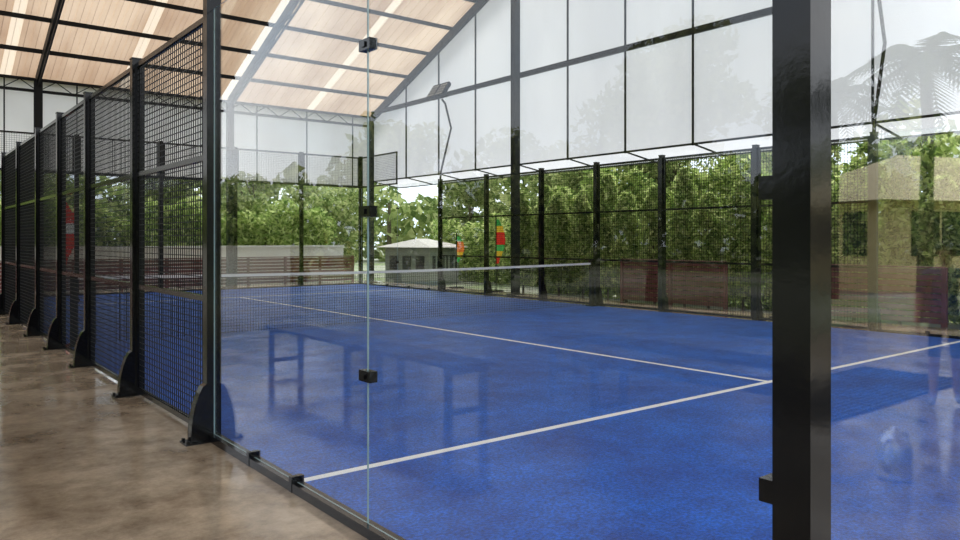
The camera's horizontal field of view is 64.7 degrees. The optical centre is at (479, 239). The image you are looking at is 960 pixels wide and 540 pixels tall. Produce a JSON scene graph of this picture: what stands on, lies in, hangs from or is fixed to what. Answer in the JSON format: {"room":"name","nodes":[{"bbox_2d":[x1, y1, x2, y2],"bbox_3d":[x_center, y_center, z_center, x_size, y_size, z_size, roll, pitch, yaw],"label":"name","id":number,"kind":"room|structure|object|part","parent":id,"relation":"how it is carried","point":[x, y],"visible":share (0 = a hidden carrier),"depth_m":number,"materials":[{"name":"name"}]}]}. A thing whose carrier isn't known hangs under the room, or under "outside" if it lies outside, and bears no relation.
{"room":"padel court","nodes":[
{"label":"padel court","id":0,"kind":"room"},
{"bbox_2d":[0,157,0,292],"bbox_3d":[-9.597,-0.130,15.071,0.008,2.949,2.113,0,0,-38],"label":"glass panel","id":1,"kind":"object","parent":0,"point":[0,157],"depth_m":14.64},
{"bbox_2d":[0,74,366,186],"bbox_3d":[-10.257,-2.905,19.938,17.000,2.400,0.180,0,0,-38],"label":"wall","id":2,"kind":"structure","parent":0,"point":[256,126],"depth_m":22.79,"materials":[{"name":"white plastic"}]},
{"bbox_2d":[0,0,476,116],"bbox_3d":[-3.318,-6.263,11.440,17.350,4.530,22.570,0,0,-38],"label":"roof purlins","id":3,"kind":"structure","parent":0,"point":[148,2],"depth_m":19.91,"materials":[{"name":"metal"}]},
{"bbox_2d":[0,280,959,539],"bbox_3d":[-3.129,1.470,9.627,19.400,0.150,27.000,0,0,-38],"label":"floor","id":4,"kind":"structure","parent":0,"point":[78,461],"depth_m":4.63,"materials":[{"name":"concrete"}]},
{"bbox_2d":[0,152,5,314],"bbox_3d":[-8.971,-0.121,14.161,0.255,3.032,0.140,0,0,-38],"label":"fence post","id":5,"kind":"object","parent":4,"relation":"on","point":[2,153],"visible":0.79,"depth_m":14.15,"materials":[{"name":"black metal"}]},
{"bbox_2d":[5,141,21,324],"bbox_3d":[-7.743,-0.121,12.608,0.255,3.032,0.140,0,0,-38],"label":"fence post","id":6,"kind":"object","parent":4,"relation":"on","point":[13,318],"visible":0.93,"depth_m":12.60,"materials":[{"name":"black metal"}]},
{"bbox_2d":[3,147,15,315],"bbox_3d":[-8.300,-0.110,13.430,0.040,2.950,1.890,0,0,-38],"label":"fence panel","id":7,"kind":"object","parent":6,"relation":"attached to","point":[9,208],"visible":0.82,"depth_m":13.62,"materials":[{"name":"black metal"}]},
{"bbox_2d":[23,127,41,336],"bbox_3d":[-6.503,-0.121,11.039,0.255,3.032,0.140,0,0,-38],"label":"fence post","id":8,"kind":"object","parent":4,"relation":"on","point":[32,325],"visible":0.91,"depth_m":11.03,"materials":[{"name":"black metal"}]},
{"bbox_2d":[19,134,34,326],"bbox_3d":[-7.066,-0.110,11.868,0.040,2.950,1.910,0,0,-38],"label":"fence panel","id":9,"kind":"object","parent":8,"relation":"attached to","point":[27,147],"visible":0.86,"depth_m":12.03,"materials":[{"name":"black metal"}]},
{"bbox_2d":[38,119,55,338],"bbox_3d":[-5.919,-0.110,10.417,0.040,2.950,1.610,0,0,-38],"label":"fence panel","id":10,"kind":"object","parent":8,"relation":"attached to","point":[44,134],"visible":0.73,"depth_m":10.64,"materials":[{"name":"black metal"}]},
{"bbox_2d":[34,79,42,132],"bbox_3d":[-11.155,-1.324,19.139,0.320,5.437,0.320,0,0,-38],"label":"steel column","id":11,"kind":"structure","parent":4,"relation":"on","point":[38,95],"depth_m":19.09,"materials":[{"name":"black metal"}]},
{"bbox_2d":[35,0,64,86],"bbox_3d":[-4.372,-6.248,10.556,0.100,4.899,22.084,0,0,-38],"label":"rafter","id":12,"kind":"object","parent":11,"relation":"on","point":[59,4],"depth_m":17.68,"materials":[{"name":"black metal"}]},
{"bbox_2d":[42,112,65,349],"bbox_3d":[-5.449,-0.121,9.705,0.255,3.032,0.140,0,0,-38],"label":"fence post","id":13,"kind":"object","parent":4,"relation":"on","point":[53,337],"visible":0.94,"depth_m":9.70,"materials":[{"name":"black metal"}]},
{"bbox_2d":[53,207,73,294],"bbox_3d":[-10.497,0.170,19.184,0.489,2.450,0.366,0,0,-38],"label":"feather flag","id":14,"kind":"object","parent":4,"relation":"on","point":[69,207],"visible":0.06,"depth_m":19.16,"materials":[{"name":"red fabric"}]},
{"bbox_2d":[68,91,93,367],"bbox_3d":[-4.395,-0.121,8.371,0.255,3.032,0.140,0,0,-38],"label":"fence post","id":15,"kind":"object","parent":4,"relation":"on","point":[80,356],"visible":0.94,"depth_m":8.36,"materials":[{"name":"black metal"}]},
{"bbox_2d":[60,100,83,353],"bbox_3d":[-4.865,-0.110,9.083,0.040,2.950,1.610,0,0,-38],"label":"fence panel","id":16,"kind":"object","parent":15,"relation":"attached to","point":[75,109],"visible":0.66,"depth_m":9.24,"materials":[{"name":"black metal"}]},
{"bbox_2d":[111,57,143,398],"bbox_3d":[-3.155,-0.121,6.802,0.255,3.032,0.140,0,0,-38],"label":"fence post","id":17,"kind":"object","parent":4,"relation":"on","point":[126,387],"visible":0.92,"depth_m":6.80,"materials":[{"name":"black metal"}]},
{"bbox_2d":[88,68,129,380],"bbox_3d":[-3.718,-0.110,7.631,0.040,2.950,1.910,0,0,-38],"label":"fence panel","id":18,"kind":"object","parent":17,"relation":"attached to","point":[98,96],"visible":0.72,"depth_m":7.83,"materials":[{"name":"black metal"}]},
{"bbox_2d":[158,141,162,287],"bbox_3d":[-8.502,-0.611,20.137,0.140,4.012,0.245,0,0,-38],"label":"fence post","id":19,"kind":"object","parent":4,"relation":"on","point":[158,141],"visible":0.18,"depth_m":20.07,"materials":[{"name":"black metal"}]},
{"bbox_2d":[164,143,232,181],"bbox_3d":[-7.669,-2.105,20.696,1.880,0.960,0.040,0,0,-38],"label":"fence panel","id":20,"kind":"object","parent":19,"relation":"attached to","point":[229,158],"visible":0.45,"depth_m":20.63,"materials":[{"name":"black metal"}]},
{"bbox_2d":[179,0,220,446],"bbox_3d":[-1.928,-0.181,5.248,0.255,3.152,0.140,0,0,-38],"label":"fence post","id":21,"kind":"object","parent":4,"relation":"on","point":[201,416],"visible":0.95,"depth_m":5.25,"materials":[{"name":"black metal"}]},
{"bbox_2d":[136,17,202,422],"bbox_3d":[-2.485,-0.110,6.070,0.040,2.950,1.890,0,0,-38],"label":"fence panel","id":22,"kind":"object","parent":21,"relation":"attached to","point":[197,25],"visible":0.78,"depth_m":6.13,"materials":[{"name":"black metal"}]},
{"bbox_2d":[51,255,353,290],"bbox_3d":[-10.387,0.958,20.587,15.670,0.875,0.090,0,0,-38],"label":"wall","id":23,"kind":"structure","parent":4,"relation":"on","point":[333,263],"depth_m":23.64,"materials":[{"name":"brown wood"}]},
{"bbox_2d":[51,206,356,296],"bbox_3d":[-7.669,0.222,20.696,9.898,2.345,0.070,0,0,-38],"label":"glass clamp rail","id":24,"kind":"object","parent":4,"relation":"on","point":[233,206],"visible":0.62,"depth_m":21.93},
{"bbox_2d":[223,101,237,287],"bbox_3d":[-7.311,-1.324,22.177,0.320,5.437,0.320,0,0,-38],"label":"steel column","id":25,"kind":"structure","parent":4,"relation":"on","point":[230,115],"depth_m":22.12,"materials":[{"name":"black metal"}]},
{"bbox_2d":[227,0,304,107],"bbox_3d":[-0.528,-6.248,13.594,0.100,4.899,22.084,0,0,-38],"label":"rafter","id":26,"kind":"object","parent":25,"relation":"on","point":[287,15],"depth_m":20.07,"materials":[{"name":"grey metal"}]},
{"bbox_2d":[232,147,236,287],"bbox_3d":[-6.933,-0.611,21.377,0.140,4.012,0.245,0,0,-38],"label":"fence post","id":27,"kind":"object","parent":4,"relation":"on","point":[234,148],"visible":0.68,"depth_m":21.28,"materials":[{"name":"black metal"}]},
{"bbox_2d":[298,152,303,285],"bbox_3d":[-5.364,-0.611,22.617,0.140,4.012,0.245,0,0,-38],"label":"fence post","id":28,"kind":"object","parent":4,"relation":"on","point":[301,186],"visible":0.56,"depth_m":22.54,"materials":[{"name":"black metal"}]},
{"bbox_2d":[237,148,299,184],"bbox_3d":[-6.100,-2.105,21.936,1.880,0.960,0.040,0,0,-38],"label":"fence panel","id":29,"kind":"object","parent":28,"relation":"attached to","point":[238,149],"visible":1,"depth_m":21.87,"materials":[{"name":"black metal"}]},
{"bbox_2d":[209,433,405,539],"bbox_3d":[-1.063,1.325,4.271,0.076,0.137,2.488,0,0,-38],"label":"glass clamp rail","id":30,"kind":"object","parent":4,"relation":"on","point":[289,481],"depth_m":4.09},
{"bbox_2d":[214,0,366,522],"bbox_3d":[-1.188,-0.130,4.429,0.008,2.949,2.113,0,0,-38],"label":"glass panel","id":31,"kind":"object","parent":30,"relation":"in","point":[225,0],"depth_m":5.26,"materials":[{"name":"clear glass"}]},
{"bbox_2d":[367,0,396,539],"bbox_3d":[0.122,-0.130,2.772,0.008,2.949,2.103,0,0,-38],"label":"glass panel","id":32,"kind":"object","parent":30,"relation":"in","point":[367,0],"depth_m":3.59,"materials":[{"name":"clear glass"}]},
{"bbox_2d":[358,156,362,282],"bbox_3d":[-3.746,-0.611,23.796,0.110,4.012,0.110,0,0,-38],"label":"fence post","id":33,"kind":"object","parent":4,"relation":"on","point":[359,188],"visible":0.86,"depth_m":23.75,"materials":[{"name":"black metal"}]},
{"bbox_2d":[304,153,358,187],"bbox_3d":[-4.531,-2.105,23.176,1.880,0.960,0.040,0,0,-38],"label":"fence panel","id":34,"kind":"object","parent":33,"relation":"attached to","point":[306,154],"visible":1,"depth_m":23.18,"materials":[{"name":"black metal"}]},
{"bbox_2d":[361,151,397,187],"bbox_3d":[-3.064,-2.105,22.933,0.040,0.960,2.080,0,0,-38],"label":"fence panel","id":35,"kind":"object","parent":33,"relation":"attached to","point":[396,152],"visible":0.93,"depth_m":22.71,"materials":[{"name":"black metal"}]},
{"bbox_2d":[365,117,374,281],"bbox_3d":[-3.623,-1.324,25.091,0.320,5.437,0.320,0,0,-38],"label":"steel column","id":36,"kind":"structure","parent":4,"relation":"on","point":[371,121],"depth_m":25.02,"materials":[{"name":"black metal"}]},
{"bbox_2d":[370,0,488,120],"bbox_3d":[3.238,-6.319,16.570,0.100,4.757,22.084,0,0,-38],"label":"rafter","id":37,"kind":"object","parent":36,"relation":"on","point":[480,4],"depth_m":22.44,"materials":[{"name":"black metal"}]},
{"bbox_2d":[0,0,474,116],"bbox_3d":[-6.800,-6.431,15.966,17.500,4.791,11.500,0,0,-38],"label":"roof","id":38,"kind":"structure","parent":37,"relation":"on","point":[117,14],"depth_m":20.14,"materials":[{"name":"beige wood"}]},
{"bbox_2d":[361,207,436,290],"bbox_3d":[-2.407,0.220,22.101,0.076,2.350,4.219,0,0,-38],"label":"glass clamp rail","id":39,"kind":"object","parent":4,"relation":"on","point":[386,285],"visible":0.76,"depth_m":22.08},
{"bbox_2d":[361,187,379,284],"bbox_3d":[-3.060,-0.130,22.928,0.008,2.949,2.103,0,0,-38],"label":"glass panel","id":40,"kind":"object","parent":39,"relation":"in","point":[373,187],"depth_m":23.75,"materials":[{"name":"clear glass"}]},
{"bbox_2d":[397,182,424,288],"bbox_3d":[-1.751,-0.130,21.271,0.008,2.949,2.113,0,0,-38],"label":"glass panel","id":41,"kind":"object","parent":39,"relation":"in","point":[420,182],"depth_m":22.10,"materials":[{"name":"clear glass"}]},
{"bbox_2d":[438,179,447,291],"bbox_3d":[-1.011,-0.121,20.451,0.255,3.032,0.140,0,0,-38],"label":"fence post","id":42,"kind":"object","parent":4,"relation":"on","point":[439,180],"visible":0.68,"depth_m":20.36,"materials":[{"name":"black metal"}]},
{"bbox_2d":[426,81,451,178],"bbox_3d":[-1.002,-2.930,20.459,0.606,2.576,0.720,0,0,-38],"label":"floodlight","id":43,"kind":"object","parent":42,"relation":"on","point":[439,90],"visible":1,"depth_m":20.42,"materials":[{"name":"black metal"}]},
{"bbox_2d":[449,233,463,288],"bbox_3d":[-0.661,0.595,22.028,0.350,1.600,0.300,0,0,-38],"label":"feather flag","id":44,"kind":"object","parent":4,"relation":"on","point":[457,237],"visible":0.77,"depth_m":22.01,"materials":[{"name":"orange fabric"}]},
{"bbox_2d":[484,174,491,295],"bbox_3d":[0.216,-0.121,18.898,0.255,3.032,0.140,0,0,-38],"label":"fence post","id":45,"kind":"object","parent":4,"relation":"on","point":[485,175],"visible":0.6,"depth_m":18.80,"materials":[{"name":"black metal"}]},
{"bbox_2d":[441,176,483,293],"bbox_3d":[-0.454,-0.110,19.630,0.040,2.950,1.890,0,0,-38],"label":"fence panel","id":46,"kind":"object","parent":45,"relation":"attached to","point":[443,195],"visible":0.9,"depth_m":19.73,"materials":[{"name":"black metal"}]},
{"bbox_2d":[493,220,503,291],"bbox_3d":[0.463,0.370,20.622,0.370,2.050,0.300,0,0,-38],"label":"feather flag","id":47,"kind":"object","parent":4,"relation":"on","point":[498,221],"visible":0.43,"depth_m":20.60,"materials":[{"name":"red fabric"}]},
{"bbox_2d":[51,284,959,539],"bbox_3d":[-1.469,1.387,12.850,9.926,0.017,19.926,0,0,-38],"label":"turf","id":48,"kind":"object","parent":4,"relation":"on","point":[579,422],"visible":0.69,"depth_m":5.90,"materials":[{"name":"blue carpet"}]},
{"bbox_2d":[69,260,597,346],"bbox_3d":[-1.457,0.905,12.835,9.860,0.950,0.239,0,0,-38],"label":"net","id":49,"kind":"object","parent":48,"relation":"on","point":[592,277],"visible":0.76,"depth_m":13.10,"materials":[{"name":"black fabric"}]},
{"bbox_2d":[507,0,523,294],"bbox_3d":[0.903,-2.835,19.364,0.320,8.459,0.320,0,0,-38],"label":"steel column","id":50,"kind":"structure","parent":4,"relation":"on","point":[515,4],"depth_m":19.32,"materials":[{"name":"black metal"}]},
{"bbox_2d":[538,168,547,300],"bbox_3d":[1.456,-0.121,17.329,0.255,3.032,0.140,0,0,-38],"label":"fence post","id":51,"kind":"object","parent":4,"relation":"on","point":[540,169],"visible":0.53,"depth_m":17.23,"materials":[{"name":"black metal"}]},
{"bbox_2d":[487,171,538,299],"bbox_3d":[0.780,-0.110,18.068,0.040,2.950,1.910,0,0,-38],"label":"fence panel","id":52,"kind":"object","parent":51,"relation":"attached to","point":[532,172],"visible":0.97,"depth_m":18.13,"materials":[{"name":"black metal"}]},
{"bbox_2d":[593,162,602,305],"bbox_3d":[2.510,-0.121,15.995,0.255,3.032,0.140,0,0,-38],"label":"fence post","id":53,"kind":"object","parent":4,"relation":"on","point":[595,163],"visible":0.62,"depth_m":15.91,"materials":[{"name":"black metal"}]},
{"bbox_2d":[542,165,593,303],"bbox_3d":[1.927,-0.110,16.617,0.040,2.950,1.610,0,0,-38],"label":"fence panel","id":54,"kind":"object","parent":53,"relation":"attached to","point":[588,166],"visible":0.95,"depth_m":16.70,"materials":[{"name":"black metal"}]},
{"bbox_2d":[658,155,668,311],"bbox_3d":[3.564,-0.121,14.661,0.255,3.032,0.140,0,0,-38],"label":"fence post","id":55,"kind":"object","parent":4,"relation":"on","point":[660,156],"visible":0.59,"depth_m":14.58,"materials":[{"name":"black metal"}]},
{"bbox_2d":[598,158,658,310],"bbox_3d":[2.981,-0.110,15.283,0.040,2.950,1.610,0,0,-38],"label":"fence panel","id":56,"kind":"object","parent":55,"relation":"attached to","point":[654,159],"visible":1,"depth_m":15.12,"materials":[{"name":"black metal"}]},
{"bbox_2d":[663,148,751,318],"bbox_3d":[4.128,-0.110,13.831,0.040,2.950,1.910,0,0,-38],"label":"fence panel","id":57,"kind":"object","parent":55,"relation":"attached to","point":[740,206],"visible":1,"depth_m":13.73,"materials":[{"name":"black metal"}]},
{"bbox_2d":[752,144,765,320],"bbox_3d":[4.804,-0.121,13.092,0.255,3.032,0.140,0,0,-38],"label":"fence post","id":58,"kind":"object","parent":4,"relation":"on","point":[754,147],"visible":0.66,"depth_m":13.01,"materials":[{"name":"black metal"}]},
{"bbox_2d":[759,175,771,199],"bbox_3d":[0.760,-0.134,1.964,0.076,0.061,0.034,0,0,-38],"label":"glass clamp rail","id":59,"kind":"object","parent":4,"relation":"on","point":[765,182],"depth_m":1.95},
{"bbox_2d":[772,0,830,539],"bbox_3d":[0.808,-0.611,1.904,0.110,4.012,0.110,0,0,-38],"label":"fence post","id":60,"kind":"object","parent":4,"relation":"on","point":[801,29],"visible":1,"depth_m":1.87,"materials":[{"name":"black metal"}]},
{"bbox_2d":[759,473,771,503],"bbox_3d":[0.760,0.633,1.964,0.076,0.078,0.034,0,0,-38],"label":"bracket","id":61,"kind":"object","parent":60,"relation":"attached to","point":[765,482],"depth_m":1.95,"materials":[{"name":"black metal"}]},
{"bbox_2d":[869,131,881,331],"bbox_3d":[6.032,-0.121,11.538,0.255,3.032,0.140,0,0,-38],"label":"fence post","id":62,"kind":"object","parent":4,"relation":"on","point":[875,315],"visible":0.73,"depth_m":11.46,"materials":[{"name":"black metal"}]},
{"bbox_2d":[758,136,869,329],"bbox_3d":[5.361,-0.110,12.270,0.040,2.950,1.890,0,0,-38],"label":"fence panel","id":63,"kind":"object","parent":62,"relation":"attached to","point":[867,138],"visible":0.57,"depth_m":11.87,"materials":[{"name":"black metal"}]},
{"bbox_2d":[872,0,886,131],"bbox_3d":[6.041,-2.930,11.546,0.606,2.576,0.720,0,0,-38],"label":"floodlight","id":64,"kind":"object","parent":62,"relation":"on","point":[879,2],"visible":1,"depth_m":11.61,"materials":[{"name":"black metal"}]},
{"bbox_2d":[876,329,959,338],"bbox_3d":[7.314,0.220,9.799,0.076,2.350,4.219,0,0,-38],"label":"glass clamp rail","id":65,"kind":"object","parent":4,"relation":"on","point":[927,333],"visible":0.79,"depth_m":10.95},
{"bbox_3d":[7.314,0.220,9.799,0.076,2.350,4.219,0,0,-38],"label":"clamp rail","id":66,"kind":"part","parent":65,"relation":"part of","materials":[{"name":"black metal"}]},
{"bbox_3d":[-10.071,-0.611,18.897,0.140,4.012,0.245,0,0,-38],"label":"fence post","id":67,"kind":"object","parent":4,"relation":"on","visible":0},
{"bbox_2d":[79,136,158,178],"bbox_3d":[-9.239,-2.105,19.456,1.880,0.960,0.040,0,0,-38],"label":"fence panel","id":68,"kind":"object","parent":67,"relation":"attached to","point":[79,136],"visible":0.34,"depth_m":19.36,"materials":[{"name":"black metal"}]},
{"bbox_3d":[-11.592,-0.611,17.596,0.110,4.012,0.110,0,0,-38],"label":"fence post","id":69,"kind":"object","parent":4,"relation":"on","visible":0},
{"bbox_2d":[0,130,73,173],"bbox_3d":[-10.808,-2.105,18.216,1.880,0.960,0.040,0,0,-38],"label":"fence panel","id":70,"kind":"object","parent":69,"relation":"attached to","point":[1,131],"visible":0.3,"depth_m":18.17,"materials":[{"name":"black metal"}]},
{"bbox_2d":[347,249,959,328],"bbox_3d":[2.454,1.675,15.950,200.000,0.240,200.000,0,0,-38],"label":"ground","id":71,"kind":"structure","parent":0,"point":[378,266],"depth_m":21.63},
{"bbox_2d":[51,173,80,242],"bbox_3d":[-14.550,-0.403,24.887,3.770,3.940,4.006,0,0,-30],"label":"tree","id":72,"kind":"object","parent":71,"relation":"on","point":[51,173],"visible":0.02,"depth_m":25.12,"materials":[{"name":"green plant"}]},
{"bbox_2d":[112,178,201,244],"bbox_3d":[-10.990,-1.089,26.691,3.875,5.304,4.120,0,0,-26],"label":"tree","id":73,"kind":"object","parent":71,"relation":"on","point":[150,178],"visible":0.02,"depth_m":26.05,"materials":[{"name":"green plant"}]},
{"bbox_2d":[51,190,336,246],"bbox_3d":[-13.621,0.059,20.958,21.239,3.247,1.192,0,0,-38],"label":"hedge","id":74,"kind":"object","parent":71,"relation":"on","point":[312,219],"visible":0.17,"depth_m":25.56,"materials":[{"name":"green plant"}]},
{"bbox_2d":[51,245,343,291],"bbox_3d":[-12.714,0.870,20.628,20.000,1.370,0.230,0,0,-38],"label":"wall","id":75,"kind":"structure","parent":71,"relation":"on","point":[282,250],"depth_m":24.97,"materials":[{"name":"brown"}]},
{"bbox_2d":[221,182,288,245],"bbox_3d":[-8.935,-1.022,29.467,3.313,5.176,4.820,0,0,17],"label":"tree","id":76,"kind":"object","parent":71,"relation":"on","point":[253,202],"visible":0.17,"depth_m":28.49,"materials":[{"name":"green plant"}]},
{"bbox_2d":[283,185,379,268],"bbox_3d":[-6.318,-0.564,31.605,4.335,4.264,4.080,0,0,-8],"label":"tree","id":77,"kind":"object","parent":71,"relation":"on","point":[337,203],"visible":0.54,"depth_m":31.29,"materials":[{"name":"green plant"}]},
{"bbox_2d":[379,239,464,284],"bbox_3d":[-2.071,0.755,27.159,2.500,1.600,2.200,0,0,34],"label":"garden shed","id":78,"kind":"object","parent":71,"relation":"on","point":[414,254],"visible":0.62,"depth_m":26.48,"materials":[{"name":"grey"}]},
{"bbox_2d":[435,178,510,262],"bbox_3d":[-0.242,-0.882,34.115,3.133,4.895,4.558,0,0,-27],"label":"tree","id":79,"kind":"object","parent":71,"relation":"on","point":[468,184],"visible":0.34,"depth_m":33.65,"materials":[{"name":"green plant"}]},
{"bbox_2d":[427,210,537,286],"bbox_3d":[0.797,0.294,27.062,1.226,2.768,8.700,0,0,-38],"label":"hedge","id":80,"kind":"object","parent":71,"relation":"on","point":[468,224],"visible":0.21,"depth_m":27.97,"materials":[{"name":"green plant"}]},
{"bbox_2d":[69,152,945,262],"bbox_3d":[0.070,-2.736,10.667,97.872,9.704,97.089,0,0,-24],"label":"tree","id":81,"kind":"object","parent":71,"relation":"on","point":[408,231],"visible":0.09,"depth_m":53.66,"materials":[{"name":"green plant"}]},
{"bbox_2d":[509,190,534,292],"bbox_3d":[1.242,0.060,21.608,0.882,2.992,0.896,0,0,-38],"label":"columnar shrub","id":82,"kind":"object","parent":71,"relation":"on","point":[528,218],"visible":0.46,"depth_m":21.43,"materials":[{"name":"green plant"}]},
{"bbox_2d":[531,185,552,284],"bbox_3d":[1.777,0.001,21.075,0.794,3.110,0.795,0,0,-23],"label":"columnar shrub","id":83,"kind":"object","parent":71,"relation":"on","point":[546,190],"visible":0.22,"depth_m":20.96,"materials":[{"name":"green plant"}]},
{"bbox_2d":[544,192,572,295],"bbox_3d":[2.097,0.117,20.310,0.969,2.879,1.025,0,0,21],"label":"columnar shrub","id":84,"kind":"object","parent":71,"relation":"on","point":[558,196],"visible":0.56,"depth_m":20.12,"materials":[{"name":"green plant"}]},
{"bbox_2d":[526,169,612,213],"bbox_3d":[3.663,-1.042,33.490,4.858,5.217,3.339,0,0,39],"label":"tree","id":85,"kind":"object","parent":71,"relation":"on","point":[546,180],"visible":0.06,"depth_m":33.55,"materials":[{"name":"green plant"}]},
{"bbox_2d":[566,189,592,297],"bbox_3d":[2.673,0.107,19.770,0.868,2.898,0.855,0,0,8],"label":"columnar shrub","id":86,"kind":"object","parent":71,"relation":"on","point":[587,201],"visible":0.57,"depth_m":19.61,"materials":[{"name":"green plant"}]},
{"bbox_2d":[551,168,619,193],"bbox_3d":[4.098,-0.867,28.562,3.114,4.866,4.531,0,0,-6],"label":"tree","id":87,"kind":"object","parent":71,"relation":"on","point":[571,172],"visible":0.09,"depth_m":27.62,"materials":[{"name":"green plant"}]},
{"bbox_2d":[592,173,619,299],"bbox_3d":[3.268,-0.076,19.230,0.834,3.263,0.833,0,0,24],"label":"columnar shrub","id":88,"kind":"object","parent":71,"relation":"on","point":[609,195],"visible":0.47,"depth_m":19.07,"materials":[{"name":"green plant"}]},
{"bbox_2d":[606,190,642,301],"bbox_3d":[3.571,0.166,18.506,0.935,2.780,0.990,0,0,-23],"label":"columnar shrub","id":89,"kind":"object","parent":71,"relation":"on","point":[625,238],"visible":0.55,"depth_m":18.31,"materials":[{"name":"green plant"}]},
{"bbox_2d":[638,184,670,303],"bbox_3d":[4.138,0.110,17.953,0.866,2.892,0.853,0,0,-35],"label":"columnar shrub","id":90,"kind":"object","parent":71,"relation":"on","point":[653,221],"visible":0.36,"depth_m":17.79,"materials":[{"name":"green plant"}]},
{"bbox_2d":[612,157,723,203],"bbox_3d":[6.245,-1.145,24.668,4.208,5.418,3.958,0,0,41],"label":"tree","id":91,"kind":"object","parent":71,"relation":"on","point":[679,163],"visible":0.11,"depth_m":24.34,"materials":[{"name":"green plant"}]},
{"bbox_2d":[620,259,727,309],"bbox_3d":[4.096,0.912,16.291,0.090,0.965,2.770,0,0,-38],"label":"wall","id":92,"kind":"structure","parent":71,"relation":"on","point":[623,279],"depth_m":16.07,"materials":[{"name":"brown wood"}]},
{"bbox_2d":[667,166,699,306],"bbox_3d":[4.681,-0.070,17.371,0.831,3.251,0.830,0,0,-20],"label":"columnar shrub","id":93,"kind":"object","parent":71,"relation":"on","point":[679,223],"visible":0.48,"depth_m":17.23,"materials":[{"name":"green plant"}]},
{"bbox_2d":[687,190,729,308],"bbox_3d":[5.025,0.223,16.631,0.949,2.666,0.897,0,0,24],"label":"columnar shrub","id":94,"kind":"object","parent":71,"relation":"on","point":[705,196],"visible":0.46,"depth_m":16.48,"materials":[{"name":"green plant"}]},
{"bbox_2d":[722,171,761,311],"bbox_3d":[5.593,0.039,16.096,0.894,3.033,0.909,0,0,11],"label":"columnar shrub","id":95,"kind":"object","parent":71,"relation":"on","point":[748,185],"visible":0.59,"depth_m":15.95,"materials":[{"name":"green plant"}]},
{"bbox_2d":[536,133,959,324],"bbox_3d":[7.660,-0.276,15.419,1.070,3.914,18.536,0,0,-38],"label":"hedge","id":96,"kind":"object","parent":71,"relation":"on","point":[926,159],"visible":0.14,"depth_m":16.79,"materials":[{"name":"green plant"}]},
{"bbox_2d":[761,173,771,301],"bbox_3d":[6.143,0.017,15.575,0.786,3.077,0.787,0,0,27],"label":"columnar shrub","id":97,"kind":"object","parent":71,"relation":"on","point":[769,217],"visible":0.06,"depth_m":15.56,"materials":[{"name":"green plant"}]},
{"bbox_2d":[702,143,845,226],"bbox_3d":[10.179,-1.488,27.283,4.743,6.106,4.460,0,0,-4],"label":"tree","id":98,"kind":"object","parent":71,"relation":"on","point":[837,150],"visible":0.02,"depth_m":26.18,"materials":[{"name":"green plant"}]},
{"bbox_2d":[715,156,837,286],"bbox_3d":[8.220,-0.433,21.234,4.067,4.000,3.828,0,0,37],"label":"tree","id":99,"kind":"object","parent":71,"relation":"on","point":[833,156],"visible":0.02,"depth_m":20.18,"materials":[{"name":"green plant"}]},
{"bbox_2d":[832,162,879,320],"bbox_3d":[7.040,0.041,14.285,0.896,3.030,0.890,0,0,-20],"label":"columnar shrub","id":100,"kind":"object","parent":71,"relation":"on","point":[840,224],"visible":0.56,"depth_m":14.12,"materials":[{"name":"green plant"}]},
{"bbox_2d":[832,264,947,327],"bbox_3d":[6.824,0.912,12.839,0.090,0.965,1.970,0,0,-38],"label":"wall","id":101,"kind":"structure","parent":71,"relation":"on","point":[943,271],"depth_m":12.63,"materials":[{"name":"brown wood"}]},
{"bbox_2d":[878,140,923,324],"bbox_3d":[7.613,-0.134,13.701,0.863,3.378,0.864,0,0,-17],"label":"columnar shrub","id":102,"kind":"object","parent":71,"relation":"on","point":[899,189],"visible":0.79,"depth_m":13.57,"materials":[{"name":"green plant"}]},
{"bbox_2d":[880,130,959,262],"bbox_3d":[11.171,-0.879,18.188,4.552,4.888,3.128,0,0,-29],"label":"tree","id":103,"kind":"object","parent":71,"relation":"on","point":[912,142],"visible":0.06,"depth_m":17.59,"materials":[{"name":"green plant"}]},
{"bbox_2d":[914,174,959,327],"bbox_3d":[7.934,0.208,12.985,0.907,2.696,0.960,0,0,27],"label":"columnar shrub","id":104,"kind":"object","parent":71,"relation":"on","point":[940,213],"visible":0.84,"depth_m":12.81,"materials":[{"name":"green plant"}]},
{"bbox_2d":[371,0,959,187],"bbox_3d":[3.582,-5.247,16.969,1.095,6.975,21.835,0,0,-38],"label":"wall","id":105,"kind":"structure","parent":0,"point":[602,81],"depth_m":16.34,"materials":[{"name":"white plastic"}]}
]}

